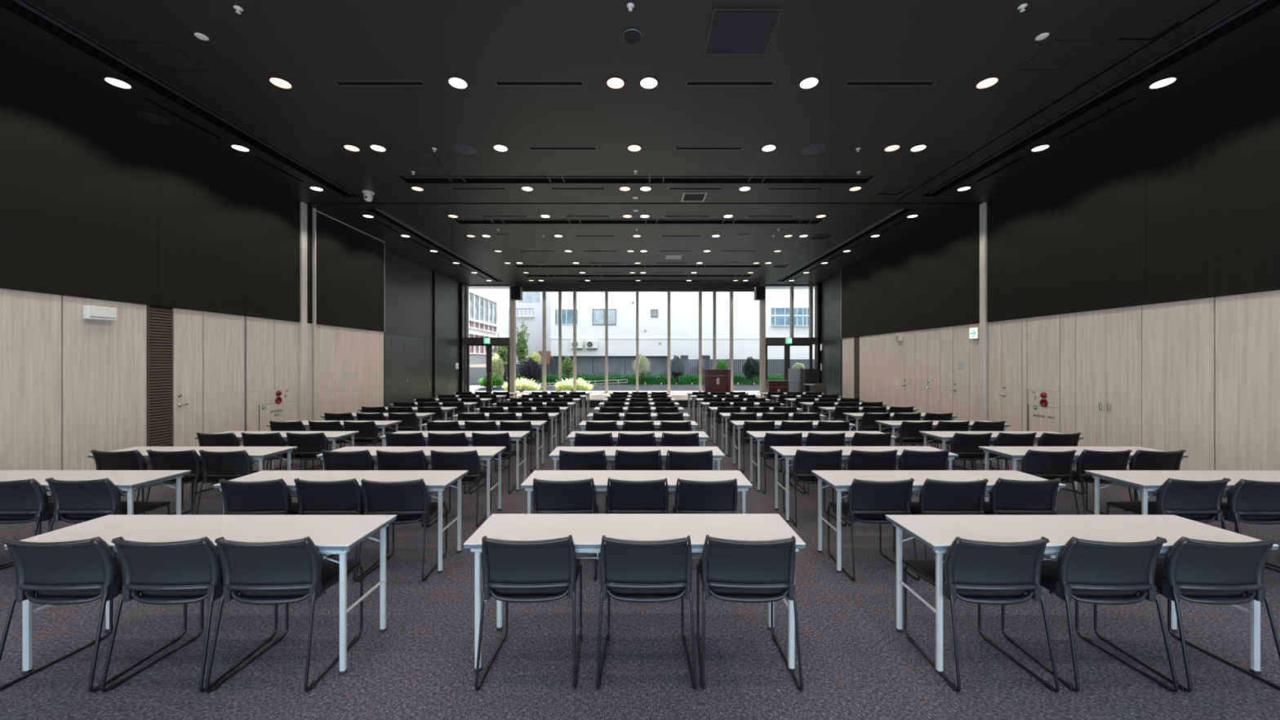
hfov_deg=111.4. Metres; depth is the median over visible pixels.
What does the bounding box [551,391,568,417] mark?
chair
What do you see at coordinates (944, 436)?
folding table
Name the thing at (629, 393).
folding table
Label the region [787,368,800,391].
panel
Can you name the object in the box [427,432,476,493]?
chair
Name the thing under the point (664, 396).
chair
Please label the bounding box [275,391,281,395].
lamp
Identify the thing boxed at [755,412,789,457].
chair
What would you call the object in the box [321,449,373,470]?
chair
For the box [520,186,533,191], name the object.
recessed light
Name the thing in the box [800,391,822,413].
chair
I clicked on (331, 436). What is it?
folding table
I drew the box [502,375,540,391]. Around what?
leafy shrub
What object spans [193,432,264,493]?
chair
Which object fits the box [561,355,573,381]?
round bush
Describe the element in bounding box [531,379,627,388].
handrail
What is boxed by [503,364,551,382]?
fence
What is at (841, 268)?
trim
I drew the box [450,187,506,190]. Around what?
ceiling vent
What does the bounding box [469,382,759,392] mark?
ground
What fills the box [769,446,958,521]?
folding table
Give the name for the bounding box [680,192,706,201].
ceiling vent
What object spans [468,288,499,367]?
office building
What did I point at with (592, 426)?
chair
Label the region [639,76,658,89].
recessed light
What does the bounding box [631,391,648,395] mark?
chair
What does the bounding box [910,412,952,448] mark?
chair
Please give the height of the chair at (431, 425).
0.765 m
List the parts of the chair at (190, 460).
sled leg, backrest, frame, seat, sled leg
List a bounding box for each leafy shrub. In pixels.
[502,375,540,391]
[552,377,594,391]
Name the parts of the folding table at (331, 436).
leg, leg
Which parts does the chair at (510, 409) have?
backrest, frame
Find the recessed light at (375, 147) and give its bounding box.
[368,144,386,151]
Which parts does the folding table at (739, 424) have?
leg, leg, long rail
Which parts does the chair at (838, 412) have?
frame, backrest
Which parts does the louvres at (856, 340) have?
plate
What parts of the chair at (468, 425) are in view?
backrest, frame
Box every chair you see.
[0,478,68,569]
[0,521,41,567]
[0,536,186,692]
[44,477,170,532]
[90,449,183,515]
[99,536,277,692]
[142,449,223,515]
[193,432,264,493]
[195,449,258,515]
[204,536,363,693]
[218,478,298,515]
[240,432,305,470]
[266,420,321,470]
[285,432,328,470]
[293,478,388,580]
[305,420,358,470]
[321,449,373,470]
[324,412,366,448]
[342,421,382,462]
[355,412,389,446]
[355,478,447,582]
[359,406,386,444]
[376,449,438,526]
[385,431,426,446]
[386,406,413,431]
[387,412,425,432]
[391,401,423,432]
[415,397,435,426]
[417,401,447,419]
[417,406,449,423]
[426,420,468,470]
[426,449,491,527]
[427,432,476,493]
[437,394,455,420]
[438,397,458,420]
[442,401,465,420]
[455,391,472,413]
[457,412,486,430]
[458,394,476,413]
[461,397,481,411]
[464,420,504,472]
[468,432,515,493]
[475,391,491,395]
[475,534,582,690]
[479,394,497,407]
[479,406,504,419]
[488,412,522,456]
[493,391,510,402]
[496,401,518,413]
[497,421,536,472]
[507,406,536,445]
[509,397,529,407]
[520,412,553,457]
[521,394,539,398]
[521,401,546,435]
[531,391,547,395]
[532,397,554,426]
[533,477,598,579]
[534,406,561,444]
[542,394,559,398]
[545,401,569,435]
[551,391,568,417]
[552,397,575,428]
[559,449,607,513]
[563,394,582,422]
[568,391,586,417]
[574,432,613,470]
[585,421,617,446]
[592,412,620,420]
[595,534,697,689]
[599,406,623,413]
[604,401,625,413]
[606,477,668,513]
[607,397,626,413]
[610,394,627,407]
[613,391,628,395]
[614,449,662,470]
[617,432,655,446]
[622,421,654,431]
[623,412,651,420]
[626,406,651,413]
[628,401,649,407]
[629,397,648,402]
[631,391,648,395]
[631,394,648,398]
[650,394,667,407]
[651,391,666,395]
[652,397,671,413]
[653,401,675,413]
[654,406,679,413]
[655,412,683,446]
[658,421,691,446]
[661,432,698,470]
[664,449,712,502]
[672,478,737,513]
[690,391,708,417]
[694,394,713,422]
[696,534,803,691]
[701,397,722,428]
[706,401,731,435]
[707,391,726,417]
[715,394,733,422]
[715,406,742,445]
[723,397,743,428]
[724,412,757,457]
[729,391,745,395]
[730,401,754,435]
[737,394,755,398]
[737,420,774,472]
[744,406,769,445]
[746,397,765,407]
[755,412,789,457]
[755,432,805,493]
[758,401,780,413]
[767,391,783,402]
[772,406,796,419]
[773,421,813,472]
[778,394,797,413]
[782,449,846,526]
[786,391,804,413]
[791,412,820,430]
[795,397,814,411]
[795,432,848,493]
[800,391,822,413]
[800,394,817,409]
[811,397,837,413]
[812,401,834,420]
[816,420,849,470]
[821,394,839,419]
[826,406,859,426]
[827,478,919,581]
[830,401,860,426]
[832,449,897,525]
[840,397,861,426]
[851,412,892,446]
[851,432,892,446]
[852,406,887,432]
[860,401,884,433]
[884,412,922,446]
[888,406,915,444]
[893,478,988,580]
[894,421,933,470]
[897,448,949,470]
[903,536,1059,692]
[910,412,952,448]
[920,420,972,470]
[949,432,992,493]
[955,420,1008,470]
[972,432,1036,470]
[983,477,1061,515]
[1001,536,1178,692]
[1017,449,1079,515]
[1037,432,1085,493]
[1056,449,1136,515]
[1093,449,1186,515]
[1093,536,1279,692]
[1106,477,1231,555]
[1208,479,1279,572]
[1234,515,1279,568]
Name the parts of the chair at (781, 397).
backrest, frame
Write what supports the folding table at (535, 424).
on the floor
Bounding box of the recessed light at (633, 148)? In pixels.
[626,144,641,151]
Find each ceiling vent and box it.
[333,80,426,85]
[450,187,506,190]
[481,215,528,217]
[493,80,583,85]
[528,146,596,150]
[550,187,604,190]
[564,215,610,217]
[574,235,614,236]
[589,262,620,263]
[656,262,687,263]
[661,235,701,236]
[664,215,710,217]
[665,254,682,259]
[668,187,724,190]
[675,146,743,150]
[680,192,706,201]
[685,80,775,85]
[746,215,794,217]
[767,187,823,190]
[773,264,787,266]
[811,234,831,238]
[844,80,937,85]
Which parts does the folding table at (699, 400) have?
leg, leg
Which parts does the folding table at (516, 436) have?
leg, leg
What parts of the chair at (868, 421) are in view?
seat, frame, backrest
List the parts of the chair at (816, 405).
frame, backrest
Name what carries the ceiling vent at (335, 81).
in the ceiling
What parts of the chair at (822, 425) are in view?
frame, backrest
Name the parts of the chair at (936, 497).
sled leg, seat, frame, backrest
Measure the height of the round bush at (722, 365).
1.584 m
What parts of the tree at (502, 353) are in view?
stem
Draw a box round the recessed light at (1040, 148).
[1030,144,1050,151]
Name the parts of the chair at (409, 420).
backrest, frame, seat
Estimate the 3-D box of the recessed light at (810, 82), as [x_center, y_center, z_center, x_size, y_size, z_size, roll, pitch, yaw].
[1.970,-3.243,5.100,0.232,0.008,0.232,0,0,0]
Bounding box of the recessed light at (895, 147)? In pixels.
[883,144,901,151]
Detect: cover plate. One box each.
[194,32,208,40]
[1035,32,1048,40]
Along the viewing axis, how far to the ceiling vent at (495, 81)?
5.09 m
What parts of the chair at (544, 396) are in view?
backrest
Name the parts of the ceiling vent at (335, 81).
blade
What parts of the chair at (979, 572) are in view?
sled leg, seat, frame, backrest, sled leg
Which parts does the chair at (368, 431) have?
backrest, frame, seat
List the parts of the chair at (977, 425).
sled leg, frame, backrest, sled leg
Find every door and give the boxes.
[173,307,244,446]
[466,344,509,392]
[765,344,812,380]
[901,328,927,419]
[924,326,953,415]
[950,324,969,430]
[998,318,1022,431]
[1075,305,1142,469]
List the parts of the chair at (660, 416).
frame, backrest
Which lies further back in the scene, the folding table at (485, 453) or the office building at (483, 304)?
the office building at (483, 304)
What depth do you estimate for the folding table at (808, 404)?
9.82 m
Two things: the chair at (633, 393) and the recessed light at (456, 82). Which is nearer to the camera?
the recessed light at (456, 82)
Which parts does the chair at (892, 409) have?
frame, backrest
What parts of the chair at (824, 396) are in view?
backrest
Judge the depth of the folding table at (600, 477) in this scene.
3.61 m
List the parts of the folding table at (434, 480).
long rail, leg, leg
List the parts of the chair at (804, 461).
sled leg, seat, frame, backrest, sled leg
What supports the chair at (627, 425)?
on the floor
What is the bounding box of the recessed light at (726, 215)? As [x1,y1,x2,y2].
[723,214,733,217]
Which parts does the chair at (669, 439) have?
frame, backrest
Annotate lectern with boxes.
[702,368,730,392]
[764,380,788,399]
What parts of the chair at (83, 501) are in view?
sled leg, backrest, frame, seat, sled leg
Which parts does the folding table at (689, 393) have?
leg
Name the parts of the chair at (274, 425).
sled leg, backrest, frame, sled leg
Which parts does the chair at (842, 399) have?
backrest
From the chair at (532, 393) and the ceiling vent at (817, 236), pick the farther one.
the chair at (532, 393)
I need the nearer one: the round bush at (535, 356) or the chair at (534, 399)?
the chair at (534, 399)
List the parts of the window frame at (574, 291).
sill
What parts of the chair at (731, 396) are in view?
backrest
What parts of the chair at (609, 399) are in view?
backrest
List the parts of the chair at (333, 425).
sled leg, backrest, frame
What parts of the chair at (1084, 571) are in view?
sled leg, seat, frame, backrest, sled leg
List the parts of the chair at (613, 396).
backrest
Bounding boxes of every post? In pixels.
[557,291,561,391]
[712,291,715,368]
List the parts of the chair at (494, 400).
backrest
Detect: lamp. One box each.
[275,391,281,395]
[1040,391,1047,398]
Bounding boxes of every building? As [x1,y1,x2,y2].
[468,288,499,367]
[550,288,814,377]
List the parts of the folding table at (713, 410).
leg, leg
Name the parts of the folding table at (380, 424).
leg, long rail, leg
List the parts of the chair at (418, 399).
backrest, frame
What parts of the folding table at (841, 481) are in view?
leg, leg, long rail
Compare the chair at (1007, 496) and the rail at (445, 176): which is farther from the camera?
the rail at (445, 176)
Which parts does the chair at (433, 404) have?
backrest, frame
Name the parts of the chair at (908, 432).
seat, frame, backrest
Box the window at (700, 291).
[698,290,702,391]
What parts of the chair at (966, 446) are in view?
seat, frame, backrest, sled leg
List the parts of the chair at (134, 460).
backrest, frame, sled leg, sled leg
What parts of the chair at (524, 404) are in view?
backrest, frame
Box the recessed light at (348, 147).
[342,144,360,151]
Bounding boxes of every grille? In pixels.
[511,286,519,298]
[666,255,680,258]
[683,193,705,200]
[756,286,764,298]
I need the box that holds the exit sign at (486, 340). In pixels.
[483,337,490,343]
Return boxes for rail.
[13,0,358,195]
[375,208,502,280]
[404,175,869,182]
[457,218,819,222]
[777,208,903,280]
[921,0,1266,195]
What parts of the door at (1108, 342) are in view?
handle, handle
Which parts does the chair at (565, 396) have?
backrest, frame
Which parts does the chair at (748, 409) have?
backrest, frame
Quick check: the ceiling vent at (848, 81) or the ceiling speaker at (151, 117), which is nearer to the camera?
the ceiling vent at (848, 81)
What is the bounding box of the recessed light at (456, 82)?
[447,76,468,89]
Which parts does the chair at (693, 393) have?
backrest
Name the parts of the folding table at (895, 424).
leg, long rail, leg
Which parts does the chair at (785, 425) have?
sled leg, frame, backrest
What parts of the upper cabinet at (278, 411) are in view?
alarm panel, door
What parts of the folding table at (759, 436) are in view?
leg, leg, long rail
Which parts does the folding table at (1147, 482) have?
leg, rail, leg, leg plate, long rail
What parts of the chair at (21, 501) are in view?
backrest, frame, sled leg, seat, sled leg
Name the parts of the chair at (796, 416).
backrest, frame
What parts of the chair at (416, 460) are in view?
backrest, frame, sled leg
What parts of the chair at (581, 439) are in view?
backrest, frame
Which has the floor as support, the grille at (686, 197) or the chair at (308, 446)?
the chair at (308, 446)
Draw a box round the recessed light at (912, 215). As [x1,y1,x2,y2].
[906,214,918,217]
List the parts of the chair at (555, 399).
backrest, frame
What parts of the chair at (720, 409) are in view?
sled leg, backrest, frame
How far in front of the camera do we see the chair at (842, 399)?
10.68 m
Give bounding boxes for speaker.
[135,111,170,124]
[451,142,476,154]
[496,233,511,237]
[511,279,522,300]
[535,262,546,264]
[622,28,641,44]
[728,262,738,264]
[736,233,750,237]
[754,279,765,300]
[801,142,826,154]
[894,333,902,341]
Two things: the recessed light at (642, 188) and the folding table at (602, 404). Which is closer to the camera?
the recessed light at (642, 188)
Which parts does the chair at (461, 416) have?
backrest, frame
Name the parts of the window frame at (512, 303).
sill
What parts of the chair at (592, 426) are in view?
backrest, frame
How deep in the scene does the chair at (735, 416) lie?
7.58 m
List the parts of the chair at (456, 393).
backrest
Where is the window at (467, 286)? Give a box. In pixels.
[466,284,468,337]
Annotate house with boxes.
[499,288,507,363]
[507,288,553,377]
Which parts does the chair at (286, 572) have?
sled leg, backrest, frame, seat, sled leg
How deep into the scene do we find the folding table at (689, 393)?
12.89 m
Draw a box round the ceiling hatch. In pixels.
[703,8,782,54]
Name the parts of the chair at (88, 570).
sled leg, backrest, frame, seat, sled leg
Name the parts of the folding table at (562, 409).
leg, leg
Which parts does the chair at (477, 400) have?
backrest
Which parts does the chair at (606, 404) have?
backrest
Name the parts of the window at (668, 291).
sill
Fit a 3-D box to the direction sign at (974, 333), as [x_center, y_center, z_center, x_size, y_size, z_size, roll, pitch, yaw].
[7.075,-0.586,9.247,0.050,0.240,0.240,0,0,0]
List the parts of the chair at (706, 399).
backrest, frame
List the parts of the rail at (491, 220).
rail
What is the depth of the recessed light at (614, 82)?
5.10 m
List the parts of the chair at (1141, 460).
sled leg, sled leg, frame, backrest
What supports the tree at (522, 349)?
on the ground
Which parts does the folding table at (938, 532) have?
leg, leg, leg plate, long rail, leg, leg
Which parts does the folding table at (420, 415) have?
leg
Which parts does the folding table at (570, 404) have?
leg, leg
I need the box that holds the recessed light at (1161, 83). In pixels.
[1147,76,1177,89]
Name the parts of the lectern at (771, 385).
panel, panel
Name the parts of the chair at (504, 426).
backrest, frame, seat, sled leg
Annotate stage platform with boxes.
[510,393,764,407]
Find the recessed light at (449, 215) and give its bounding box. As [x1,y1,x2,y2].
[447,214,458,217]
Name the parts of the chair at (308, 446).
backrest, seat, frame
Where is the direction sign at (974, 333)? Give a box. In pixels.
[968,327,979,339]
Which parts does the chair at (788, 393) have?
backrest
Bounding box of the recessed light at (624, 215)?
[622,214,632,217]
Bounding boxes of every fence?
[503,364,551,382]
[551,358,558,377]
[670,359,814,377]
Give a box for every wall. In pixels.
[0,60,459,495]
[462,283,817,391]
[467,284,814,291]
[469,367,503,383]
[821,67,1279,470]
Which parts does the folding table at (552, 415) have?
leg, leg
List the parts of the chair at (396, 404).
backrest, frame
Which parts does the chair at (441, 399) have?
backrest, frame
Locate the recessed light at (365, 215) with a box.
[362,214,373,217]
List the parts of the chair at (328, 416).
backrest, frame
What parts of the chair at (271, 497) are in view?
backrest, seat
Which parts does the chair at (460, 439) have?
backrest, frame, sled leg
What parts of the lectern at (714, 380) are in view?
panel, panel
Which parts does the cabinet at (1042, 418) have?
alarm panel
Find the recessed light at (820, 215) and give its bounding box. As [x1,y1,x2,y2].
[815,214,826,217]
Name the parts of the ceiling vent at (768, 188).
blade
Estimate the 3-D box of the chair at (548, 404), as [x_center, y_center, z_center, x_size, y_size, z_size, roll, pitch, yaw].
[-1.850,1.276,9.864,0.509,0.765,0.519,0,0,-1]
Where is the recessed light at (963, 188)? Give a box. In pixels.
[956,186,971,191]
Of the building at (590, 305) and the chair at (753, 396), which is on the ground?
the building at (590, 305)
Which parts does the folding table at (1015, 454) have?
leg, rail, leg, long rail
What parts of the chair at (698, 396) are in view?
backrest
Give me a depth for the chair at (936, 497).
3.34 m
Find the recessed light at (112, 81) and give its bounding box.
[102,76,133,89]
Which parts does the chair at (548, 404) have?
backrest, frame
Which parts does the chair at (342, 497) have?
backrest, frame, seat, sled leg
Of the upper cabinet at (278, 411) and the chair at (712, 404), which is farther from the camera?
the chair at (712, 404)
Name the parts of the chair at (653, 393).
backrest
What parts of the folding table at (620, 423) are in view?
long rail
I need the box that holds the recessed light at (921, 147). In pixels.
[909,144,927,151]
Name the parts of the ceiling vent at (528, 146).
blade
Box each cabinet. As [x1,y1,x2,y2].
[258,387,297,431]
[800,368,819,392]
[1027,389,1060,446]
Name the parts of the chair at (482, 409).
backrest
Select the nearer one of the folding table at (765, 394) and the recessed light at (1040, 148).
the recessed light at (1040, 148)
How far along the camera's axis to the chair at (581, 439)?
5.46 m
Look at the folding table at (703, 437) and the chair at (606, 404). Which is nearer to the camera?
the folding table at (703, 437)
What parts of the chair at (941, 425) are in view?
frame, backrest, sled leg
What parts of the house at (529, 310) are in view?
balcony rail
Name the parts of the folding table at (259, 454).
leg, long rail, leg, rail, leg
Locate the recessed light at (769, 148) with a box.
[760,144,777,151]
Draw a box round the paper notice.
[956,360,964,373]
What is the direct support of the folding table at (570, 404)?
on the floor
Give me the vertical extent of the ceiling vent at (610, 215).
0.034 m
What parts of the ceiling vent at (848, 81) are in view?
blade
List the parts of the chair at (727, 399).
backrest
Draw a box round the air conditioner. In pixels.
[83,305,116,320]
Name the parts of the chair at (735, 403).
frame, backrest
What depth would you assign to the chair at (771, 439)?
5.48 m
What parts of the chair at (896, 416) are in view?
frame, backrest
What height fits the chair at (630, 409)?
0.765 m
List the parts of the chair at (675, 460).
frame, backrest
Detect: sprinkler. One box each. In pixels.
[233,4,243,14]
[626,2,634,11]
[1017,3,1027,13]
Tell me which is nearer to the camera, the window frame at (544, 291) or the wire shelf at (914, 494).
the wire shelf at (914, 494)
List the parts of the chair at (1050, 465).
seat, frame, backrest, sled leg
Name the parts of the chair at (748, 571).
sled leg, seat, frame, backrest, sled leg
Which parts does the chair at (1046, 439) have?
frame, backrest, sled leg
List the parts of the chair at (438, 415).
backrest, frame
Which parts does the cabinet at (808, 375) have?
door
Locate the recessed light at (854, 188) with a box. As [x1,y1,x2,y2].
[848,186,862,191]
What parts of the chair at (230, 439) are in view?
sled leg, backrest, frame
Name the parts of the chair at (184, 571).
sled leg, backrest, frame, seat, sled leg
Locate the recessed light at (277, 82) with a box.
[267,76,293,89]
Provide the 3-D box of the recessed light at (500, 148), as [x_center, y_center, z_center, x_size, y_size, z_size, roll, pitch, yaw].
[-2.130,-3.243,6.660,0.232,0.008,0.232,0,0,0]
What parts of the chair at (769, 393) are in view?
backrest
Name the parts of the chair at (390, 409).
backrest, frame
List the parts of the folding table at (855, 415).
leg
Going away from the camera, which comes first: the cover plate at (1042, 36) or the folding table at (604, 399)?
the cover plate at (1042, 36)
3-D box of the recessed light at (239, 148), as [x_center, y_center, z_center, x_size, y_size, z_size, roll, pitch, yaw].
[-6.100,-3.243,6.660,0.232,0.008,0.232,0,0,0]
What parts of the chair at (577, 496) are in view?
backrest, frame, sled leg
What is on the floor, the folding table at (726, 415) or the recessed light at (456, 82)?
the folding table at (726, 415)
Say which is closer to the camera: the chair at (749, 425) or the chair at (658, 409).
the chair at (749, 425)
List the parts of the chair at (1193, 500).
sled leg, seat, frame, backrest, sled leg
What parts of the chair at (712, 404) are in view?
sled leg, frame, backrest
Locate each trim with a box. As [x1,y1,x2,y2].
[244,315,246,431]
[298,201,306,430]
[311,208,385,420]
[382,240,385,332]
[432,271,435,397]
[459,282,462,391]
[468,286,814,288]
[765,337,815,344]
[817,282,821,383]
[840,268,841,338]
[979,202,988,421]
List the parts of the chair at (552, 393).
backrest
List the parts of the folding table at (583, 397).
leg, leg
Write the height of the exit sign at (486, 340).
0.260 m
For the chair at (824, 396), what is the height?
0.765 m
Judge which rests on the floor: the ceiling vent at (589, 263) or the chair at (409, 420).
the chair at (409, 420)
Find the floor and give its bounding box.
[0,407,1279,719]
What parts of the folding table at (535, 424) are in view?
long rail, leg, leg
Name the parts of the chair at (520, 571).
sled leg, backrest, frame, seat, sled leg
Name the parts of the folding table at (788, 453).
leg, leg, long rail, leg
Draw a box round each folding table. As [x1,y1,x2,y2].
[0,470,191,515]
[4,515,396,674]
[87,446,297,501]
[194,431,359,490]
[213,470,468,573]
[266,420,401,470]
[316,446,506,519]
[320,413,435,448]
[357,407,457,420]
[379,431,529,491]
[389,402,477,432]
[413,398,492,413]
[421,420,546,470]
[435,395,506,419]
[452,413,559,452]
[453,392,518,398]
[463,513,805,671]
[474,406,568,444]
[492,402,575,433]
[505,398,581,428]
[518,395,586,421]
[520,470,752,513]
[528,392,591,415]
[548,446,724,470]
[566,431,709,446]
[578,420,697,431]
[586,413,689,420]
[593,407,684,413]
[598,402,679,406]
[602,398,675,402]
[605,395,672,398]
[608,392,670,395]
[686,392,748,417]
[690,395,758,420]
[695,398,770,427]
[700,402,784,433]
[708,407,802,444]
[719,413,826,455]
[729,420,855,470]
[746,431,897,491]
[759,392,824,397]
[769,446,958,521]
[770,395,841,419]
[784,398,862,425]
[799,402,887,413]
[811,470,1066,573]
[818,407,918,420]
[843,413,957,448]
[875,420,1010,470]
[885,515,1278,674]
[919,431,1084,491]
[978,446,1188,501]
[1084,470,1279,515]
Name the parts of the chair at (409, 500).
sled leg, backrest, frame, seat, sled leg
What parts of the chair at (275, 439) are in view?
backrest, frame, sled leg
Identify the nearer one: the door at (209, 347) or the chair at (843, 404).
the door at (209, 347)
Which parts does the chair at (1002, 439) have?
sled leg, frame, backrest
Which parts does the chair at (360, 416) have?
backrest, frame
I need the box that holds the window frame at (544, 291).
[542,290,569,392]
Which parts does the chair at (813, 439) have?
sled leg, backrest, frame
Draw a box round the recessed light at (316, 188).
[309,186,324,191]
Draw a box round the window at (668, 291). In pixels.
[667,290,692,393]
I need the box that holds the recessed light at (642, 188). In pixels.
[639,186,651,191]
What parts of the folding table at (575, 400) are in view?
leg, leg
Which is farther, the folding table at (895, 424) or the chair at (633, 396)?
the chair at (633, 396)
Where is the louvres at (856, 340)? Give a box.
[853,336,859,398]
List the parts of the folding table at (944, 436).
leg, leg, long rail, leg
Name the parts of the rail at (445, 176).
rail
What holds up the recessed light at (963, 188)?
in the ceiling
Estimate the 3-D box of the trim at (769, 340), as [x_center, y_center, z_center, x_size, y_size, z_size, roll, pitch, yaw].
[6.412,-0.855,18.680,2.375,0.290,0.200,0,0,0]
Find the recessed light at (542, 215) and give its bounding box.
[540,214,550,217]
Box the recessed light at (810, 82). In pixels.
[798,76,819,89]
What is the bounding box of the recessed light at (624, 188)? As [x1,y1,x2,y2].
[618,186,631,191]
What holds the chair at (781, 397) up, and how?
on the floor
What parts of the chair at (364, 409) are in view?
backrest, frame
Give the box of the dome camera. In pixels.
[361,189,374,201]
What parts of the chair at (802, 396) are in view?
backrest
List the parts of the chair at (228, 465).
sled leg, backrest, frame, seat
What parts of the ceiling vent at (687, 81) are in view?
blade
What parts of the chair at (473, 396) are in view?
backrest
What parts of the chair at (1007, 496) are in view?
seat, backrest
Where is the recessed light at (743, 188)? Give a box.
[738,186,751,191]
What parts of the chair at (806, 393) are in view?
backrest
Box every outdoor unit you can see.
[570,340,582,349]
[585,340,597,349]
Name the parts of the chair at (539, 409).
backrest, frame, sled leg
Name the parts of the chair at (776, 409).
backrest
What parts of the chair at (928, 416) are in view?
frame, backrest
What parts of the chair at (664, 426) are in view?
backrest, frame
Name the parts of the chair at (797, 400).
backrest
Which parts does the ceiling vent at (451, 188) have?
blade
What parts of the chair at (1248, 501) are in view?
sled leg, sled leg, seat, frame, backrest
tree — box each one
[492,346,507,382]
[515,320,530,368]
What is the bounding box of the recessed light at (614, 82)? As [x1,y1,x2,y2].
[605,76,625,89]
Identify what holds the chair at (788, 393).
on the floor
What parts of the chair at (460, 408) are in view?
backrest, frame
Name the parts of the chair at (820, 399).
frame, backrest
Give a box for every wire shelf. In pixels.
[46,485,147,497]
[239,440,332,444]
[289,491,297,496]
[425,440,471,444]
[576,552,702,559]
[595,491,679,496]
[606,461,665,464]
[613,441,661,444]
[617,428,659,431]
[801,440,851,444]
[841,459,899,464]
[911,491,991,497]
[945,440,1038,444]
[1042,554,1165,561]
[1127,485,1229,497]
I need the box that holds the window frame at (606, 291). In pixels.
[604,290,631,393]
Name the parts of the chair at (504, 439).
sled leg, backrest, frame, seat, sled leg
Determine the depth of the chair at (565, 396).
11.72 m
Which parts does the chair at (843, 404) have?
backrest, frame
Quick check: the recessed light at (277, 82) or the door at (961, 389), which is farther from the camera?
the door at (961, 389)
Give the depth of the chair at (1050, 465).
4.42 m
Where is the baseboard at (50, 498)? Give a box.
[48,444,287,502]
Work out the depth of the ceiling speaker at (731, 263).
14.45 m
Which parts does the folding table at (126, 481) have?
long rail, leg plate, leg, rail, leg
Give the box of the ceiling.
[0,0,1279,284]
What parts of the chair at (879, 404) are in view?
backrest, frame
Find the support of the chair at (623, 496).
on the floor
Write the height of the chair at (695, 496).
0.765 m
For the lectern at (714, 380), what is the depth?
16.02 m
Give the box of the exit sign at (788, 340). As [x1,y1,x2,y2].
[785,337,791,343]
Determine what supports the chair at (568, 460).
on the floor
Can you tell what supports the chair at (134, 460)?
on the floor
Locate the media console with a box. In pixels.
[803,383,826,394]
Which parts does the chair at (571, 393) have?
backrest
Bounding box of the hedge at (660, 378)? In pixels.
[515,373,784,384]
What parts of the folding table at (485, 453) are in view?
long rail, leg, leg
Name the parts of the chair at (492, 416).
backrest, frame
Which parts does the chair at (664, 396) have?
backrest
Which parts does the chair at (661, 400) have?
backrest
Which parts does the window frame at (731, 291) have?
sill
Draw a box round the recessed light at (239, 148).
[230,144,250,151]
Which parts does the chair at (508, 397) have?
backrest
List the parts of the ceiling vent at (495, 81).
blade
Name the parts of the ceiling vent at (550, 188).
blade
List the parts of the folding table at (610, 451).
leg, long rail, leg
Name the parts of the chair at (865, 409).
frame, backrest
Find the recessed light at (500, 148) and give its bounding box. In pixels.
[493,144,508,151]
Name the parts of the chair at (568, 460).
backrest, frame, sled leg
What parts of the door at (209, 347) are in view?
handle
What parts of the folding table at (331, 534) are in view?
leg, leg, long rail, leg plate, leg, leg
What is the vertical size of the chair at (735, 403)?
0.765 m
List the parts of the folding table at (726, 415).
leg, leg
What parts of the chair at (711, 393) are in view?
backrest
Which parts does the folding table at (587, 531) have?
leg plate, leg, leg, long rail, leg, leg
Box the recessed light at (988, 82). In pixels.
[974,76,999,89]
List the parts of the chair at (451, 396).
backrest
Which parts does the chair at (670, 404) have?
backrest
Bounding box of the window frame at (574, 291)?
[573,290,604,393]
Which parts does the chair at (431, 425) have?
backrest, frame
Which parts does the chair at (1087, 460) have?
sled leg, seat, frame, backrest, sled leg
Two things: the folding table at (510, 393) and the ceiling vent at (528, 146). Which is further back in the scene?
the folding table at (510, 393)
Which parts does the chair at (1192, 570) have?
sled leg, seat, frame, backrest, sled leg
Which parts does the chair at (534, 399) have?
backrest, frame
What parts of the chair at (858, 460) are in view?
sled leg, frame, backrest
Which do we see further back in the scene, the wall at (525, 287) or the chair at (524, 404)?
the wall at (525, 287)
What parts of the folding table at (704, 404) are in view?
leg, leg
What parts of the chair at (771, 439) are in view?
sled leg, seat, frame, backrest, sled leg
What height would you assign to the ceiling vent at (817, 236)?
0.010 m
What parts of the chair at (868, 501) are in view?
sled leg, seat, frame, backrest, sled leg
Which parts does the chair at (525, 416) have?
sled leg, backrest, frame, seat, sled leg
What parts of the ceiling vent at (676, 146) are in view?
blade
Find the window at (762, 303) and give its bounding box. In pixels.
[759,284,813,392]
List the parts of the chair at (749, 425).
sled leg, seat, frame, backrest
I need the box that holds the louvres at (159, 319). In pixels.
[146,305,173,470]
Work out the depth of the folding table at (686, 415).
7.66 m
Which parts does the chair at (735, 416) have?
sled leg, frame, backrest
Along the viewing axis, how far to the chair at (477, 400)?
10.71 m
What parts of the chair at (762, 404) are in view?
frame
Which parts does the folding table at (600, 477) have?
leg, long rail, leg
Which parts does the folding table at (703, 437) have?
long rail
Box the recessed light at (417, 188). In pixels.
[410,186,424,191]
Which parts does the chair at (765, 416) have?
frame, backrest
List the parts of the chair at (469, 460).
sled leg, backrest, frame, seat, sled leg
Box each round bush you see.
[477,375,503,387]
[492,352,504,377]
[517,356,542,382]
[526,351,541,364]
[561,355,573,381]
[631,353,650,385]
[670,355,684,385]
[715,360,728,368]
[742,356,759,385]
[791,362,804,368]
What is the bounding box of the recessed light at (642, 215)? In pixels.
[640,214,649,217]
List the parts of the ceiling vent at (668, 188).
blade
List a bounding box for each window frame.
[465,284,531,393]
[542,290,569,392]
[573,290,604,393]
[604,290,631,393]
[635,290,667,392]
[729,290,759,393]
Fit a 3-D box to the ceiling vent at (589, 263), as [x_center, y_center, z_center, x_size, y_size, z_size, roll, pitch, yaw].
[-1.180,-3.260,14.470,1.030,0.034,0.100,0,0,0]
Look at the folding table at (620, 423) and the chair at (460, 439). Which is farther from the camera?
the folding table at (620, 423)
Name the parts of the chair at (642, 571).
sled leg, seat, backrest, frame, sled leg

